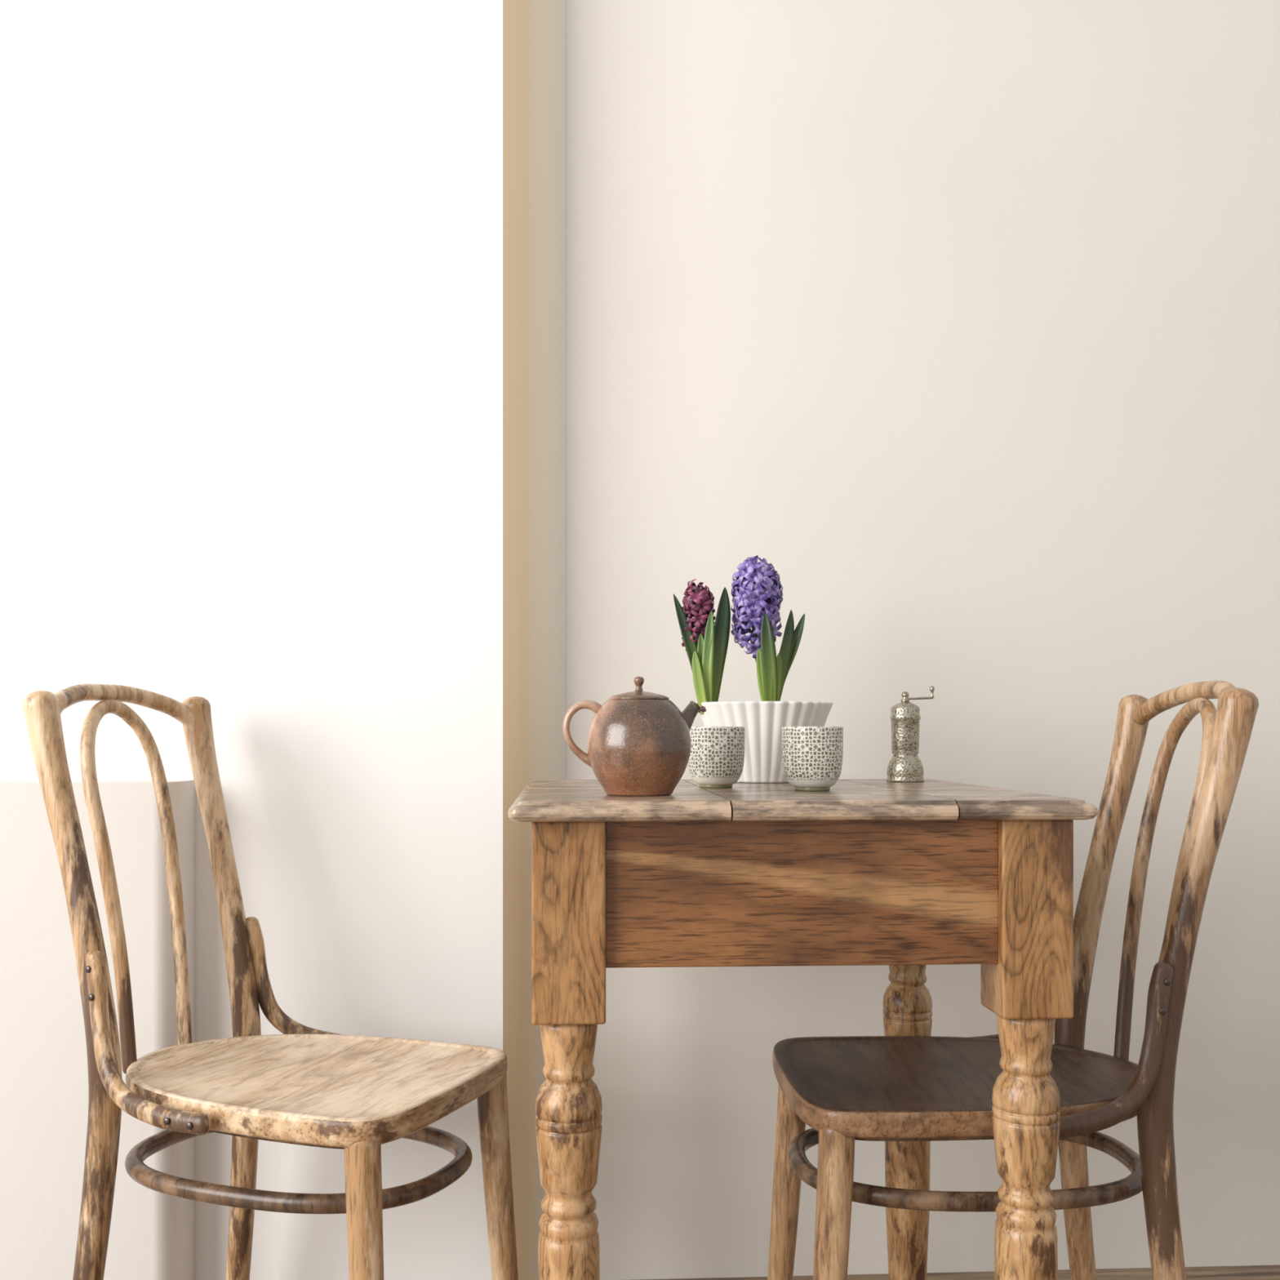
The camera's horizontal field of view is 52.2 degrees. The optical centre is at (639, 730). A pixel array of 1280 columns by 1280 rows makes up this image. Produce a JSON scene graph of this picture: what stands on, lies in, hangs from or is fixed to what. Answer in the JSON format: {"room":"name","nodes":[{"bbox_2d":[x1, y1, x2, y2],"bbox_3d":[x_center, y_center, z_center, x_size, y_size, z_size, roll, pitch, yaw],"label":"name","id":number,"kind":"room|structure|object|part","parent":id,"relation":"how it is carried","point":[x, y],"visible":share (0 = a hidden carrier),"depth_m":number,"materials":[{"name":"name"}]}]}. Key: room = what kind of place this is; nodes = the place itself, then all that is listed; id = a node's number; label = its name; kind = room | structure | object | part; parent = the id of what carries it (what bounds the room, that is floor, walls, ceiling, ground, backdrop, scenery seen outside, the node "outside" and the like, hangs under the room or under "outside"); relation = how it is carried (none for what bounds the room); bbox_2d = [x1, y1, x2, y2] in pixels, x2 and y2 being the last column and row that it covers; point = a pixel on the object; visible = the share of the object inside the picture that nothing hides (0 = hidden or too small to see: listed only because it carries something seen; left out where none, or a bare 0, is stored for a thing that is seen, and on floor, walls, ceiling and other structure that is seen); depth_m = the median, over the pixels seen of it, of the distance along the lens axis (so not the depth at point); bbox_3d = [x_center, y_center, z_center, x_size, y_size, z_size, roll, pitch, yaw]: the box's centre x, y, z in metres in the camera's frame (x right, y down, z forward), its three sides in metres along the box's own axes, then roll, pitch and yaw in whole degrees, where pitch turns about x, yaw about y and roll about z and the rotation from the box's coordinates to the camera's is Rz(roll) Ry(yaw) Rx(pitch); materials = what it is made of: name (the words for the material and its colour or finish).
{"room":"dining room","nodes":[
{"label":"dining room","id":0,"kind":"room"},
{"bbox_2d":[0,0,565,1279],"bbox_3d":[-1.603,-0.625,1.815,2.996,2.900,0.120,0,0,-3],"label":"wall","id":1,"kind":"structure","parent":0,"point":[282,282],"depth_m":1.82,"materials":[{"name":"white paint"}]},
{"bbox_2d":[0,779,195,1279],"bbox_3d":[-1.853,0.447,1.694,2.484,0.757,0.094,0,0,-3],"label":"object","id":2,"kind":"structure","parent":1,"relation":"attached to","point":[44,1092],"depth_m":1.71,"materials":[{"name":"white paint"}]},
{"bbox_2d":[565,0,1279,1279],"bbox_3d":[-0.110,-0.625,2.017,6.000,2.900,0.120,0,0,-3],"label":"wall","id":3,"kind":"structure","parent":0,"point":[958,321],"depth_m":1.99,"materials":[{"name":"beige paint"}]},
{"bbox_2d":[635,1264,1279,1279],"bbox_3d":[0.011,0.855,-0.210,6.000,0.060,4.580,0,0,-3],"label":"floor","id":4,"kind":"structure","parent":0,"point":[1243,1272],"depth_m":1.97,"materials":[{"name":"brown wood"}]},
{"bbox_2d":[22,683,518,1279],"bbox_3d":[-0.434,0.384,1.532,0.513,0.883,0.374,0,0,20],"label":"dining chair","id":5,"kind":"object","parent":4,"relation":"on","point":[357,1095],"visible":1,"depth_m":1.48,"materials":[{"name":"brown wood"}]},
{"bbox_3d":[-0.642,0.390,1.464,0.126,0.871,0.056,0,0,20],"label":"post","id":6,"kind":"part","parent":5,"relation":"part of","materials":[{"name":"brown wood"}]},
{"bbox_3d":[-0.647,-0.029,1.611,0.058,0.057,0.269,0,0,20],"label":"rail","id":7,"kind":"part","parent":5,"relation":"part of","materials":[{"name":"brown wood"}]},
{"bbox_3d":[-0.547,0.390,1.719,0.126,0.871,0.056,0,0,20],"label":"post","id":8,"kind":"part","parent":5,"relation":"part of","materials":[{"name":"brown wood"}]},
{"bbox_3d":[-0.396,0.423,1.518,0.366,0.010,0.286,0,0,20],"label":"seat frame","id":9,"kind":"part","parent":5,"relation":"part of","materials":[{"name":"brown wood"}]},
{"bbox_3d":[-0.396,0.405,1.517,0.425,0.029,0.332,0,0,20],"label":"seat","id":10,"kind":"part","parent":5,"relation":"part of","materials":[{"name":"brown wood"}]},
{"bbox_3d":[-0.273,0.613,1.314,0.035,0.422,0.060,0,0,-42],"label":"leg","id":11,"kind":"part","parent":5,"relation":"part of","materials":[{"name":"brown wood"}]},
{"bbox_3d":[-0.170,0.613,1.592,0.060,0.422,0.035,0,0,-7],"label":"leg","id":12,"kind":"part","parent":5,"relation":"part of","materials":[{"name":"brown wood"}]},
{"bbox_2d":[507,778,1097,1279],"bbox_3d":[0.141,0.445,1.480,0.554,0.760,0.547,0,0,-3],"label":"dining table","id":13,"kind":"object","parent":4,"relation":"on","point":[905,877],"visible":0.9,"depth_m":1.24,"materials":[{"name":"brown wood"}]},
{"bbox_3d":[-0.068,0.549,1.246,0.064,0.552,0.064,0,0,-3],"label":"leg","id":14,"kind":"part","parent":13,"relation":"part of","materials":[{"name":"brown wood"}]},
{"bbox_2d":[562,676,700,795],"bbox_3d":[-0.002,0.005,1.324,0.113,0.120,0.110,0,0,41],"label":"teapot","id":15,"kind":"object","parent":13,"relation":"on","point":[638,741],"visible":1,"depth_m":1.28,"materials":[{"name":"brown ceramic"}]},
{"bbox_3d":[-0.056,0.003,1.320,0.044,0.068,0.017,0,0,0],"label":"handle","id":16,"kind":"part","parent":15,"relation":"part of","materials":[{"name":"brown ceramic"}]},
{"bbox_3d":[-0.001,-0.042,1.320,0.061,0.025,0.061,0,0,0],"label":"lid","id":17,"kind":"part","parent":15,"relation":"part of","materials":[{"name":"brown ceramic"}]},
{"bbox_3d":[0.042,-0.008,1.332,0.040,0.045,0.027,0,0,0],"label":"spout","id":18,"kind":"part","parent":15,"relation":"part of","materials":[{"name":"brown ceramic"}]},
{"bbox_2d":[688,726,745,787],"bbox_3d":[0.086,0.030,1.490,0.066,0.069,0.066,0,0,-20],"label":"patterned cup","id":19,"kind":"object","parent":13,"relation":"on","point":[717,755],"visible":0.92,"depth_m":1.46,"materials":[{"name":"ceramic"}]},
{"bbox_2d":[696,701,833,782],"bbox_3d":[0.157,0.015,1.656,0.174,0.100,0.173,0,0,-3],"label":"ribbed planter","id":20,"kind":"object","parent":13,"relation":"on","point":[762,722],"visible":0.7,"depth_m":1.59,"materials":[{"name":"white ceramic"}]},
{"bbox_2d":[673,578,730,714],"bbox_3d":[0.082,-0.105,1.641,0.069,0.170,0.053,0,0,28],"label":"hyacinth","id":21,"kind":"object","parent":20,"relation":"on","point":[705,642],"visible":0.94,"depth_m":1.63,"materials":[{"name":"green plant"}]},
{"bbox_3d":[0.079,-0.098,1.646,0.021,0.145,0.010,0,0,43],"label":"stem","id":22,"kind":"part","parent":21,"relation":"part of","materials":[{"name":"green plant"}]},
{"bbox_3d":[0.083,-0.032,1.642,0.031,0.019,0.031,0,0,-3],"label":"bulb","id":23,"kind":"part","parent":21,"relation":"part of","materials":[{"name":"purple plant"}]},
{"bbox_2d":[730,555,804,701],"bbox_3d":[0.155,-0.121,1.641,0.085,0.202,0.068,0,0,38],"label":"hyacinth","id":24,"kind":"object","parent":20,"relation":"on","point":[757,594],"visible":0.92,"depth_m":1.62,"materials":[{"name":"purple plant"}]},
{"bbox_3d":[0.155,-0.111,1.644,0.026,0.172,0.010,0,0,21],"label":"stem","id":25,"kind":"part","parent":24,"relation":"part of","materials":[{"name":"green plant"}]},
{"bbox_2d":[782,726,843,791],"bbox_3d":[0.187,0.030,1.417,0.066,0.069,0.066,0,0,-11],"label":"patterned cup","id":26,"kind":"object","parent":13,"relation":"on","point":[812,756],"visible":1,"depth_m":1.39,"materials":[{"name":"ceramic"}]},
{"bbox_3d":[0.351,0.549,1.715,0.064,0.552,0.064,0,0,-3],"label":"leg","id":27,"kind":"part","parent":13,"relation":"part of","materials":[{"name":"brown wood"}]},
{"bbox_2d":[886,685,934,782],"bbox_3d":[0.340,0.004,1.658,0.054,0.122,0.047,0,0,37],"label":"pepper mill","id":28,"kind":"object","parent":13,"relation":"on","point":[904,765],"visible":1,"depth_m":1.65,"materials":[{"name":"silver metal"}]},
{"bbox_3d":[0.371,-0.049,1.660,0.006,0.016,0.006,0,0,-3],"label":"crank knob","id":29,"kind":"part","parent":28,"relation":"part of","materials":[{"name":"metal"}]},
{"bbox_3d":[0.375,0.549,1.270,0.064,0.552,0.064,0,0,-3],"label":"leg","id":30,"kind":"part","parent":13,"relation":"part of","materials":[{"name":"brown wood"}]},
{"bbox_2d":[767,680,1258,1279],"bbox_3d":[0.416,0.384,1.509,0.513,0.883,0.374,0,0,-2],"label":"dining chair","id":31,"kind":"object","parent":4,"relation":"on","point":[847,1089],"visible":0.85,"depth_m":1.43,"materials":[{"name":"brown wood"}]},
{"bbox_3d":[0.184,0.613,1.649,0.060,0.422,0.035,0,0,26],"label":"leg","id":32,"kind":"part","parent":31,"relation":"part of","materials":[{"name":"brown wood"}]},
{"bbox_3d":[0.195,0.613,1.353,0.060,0.422,0.035,0,0,-30],"label":"leg","id":33,"kind":"part","parent":31,"relation":"part of","materials":[{"name":"brown wood"}]},
{"bbox_3d":[0.376,0.423,1.508,0.366,0.010,0.286,0,0,-2],"label":"seat frame","id":34,"kind":"part","parent":31,"relation":"part of","materials":[{"name":"brown wood"}]},
{"bbox_3d":[0.375,0.405,1.508,0.425,0.029,0.332,0,0,-2],"label":"seat","id":35,"kind":"part","parent":31,"relation":"part of","materials":[{"name":"brown wood"}]},
{"bbox_3d":[0.583,0.390,1.652,0.126,0.871,0.056,0,0,-2],"label":"post","id":36,"kind":"part","parent":31,"relation":"part of","materials":[{"name":"brown wood"}]},
{"bbox_3d":[0.644,-0.029,1.518,0.058,0.057,0.269,0,0,-2],"label":"rail","id":37,"kind":"part","parent":31,"relation":"part of","materials":[{"name":"brown wood"}]},
{"bbox_3d":[0.593,0.390,1.379,0.126,0.871,0.056,0,0,-2],"label":"post","id":38,"kind":"part","parent":31,"relation":"part of","materials":[{"name":"brown wood"}]}
]}

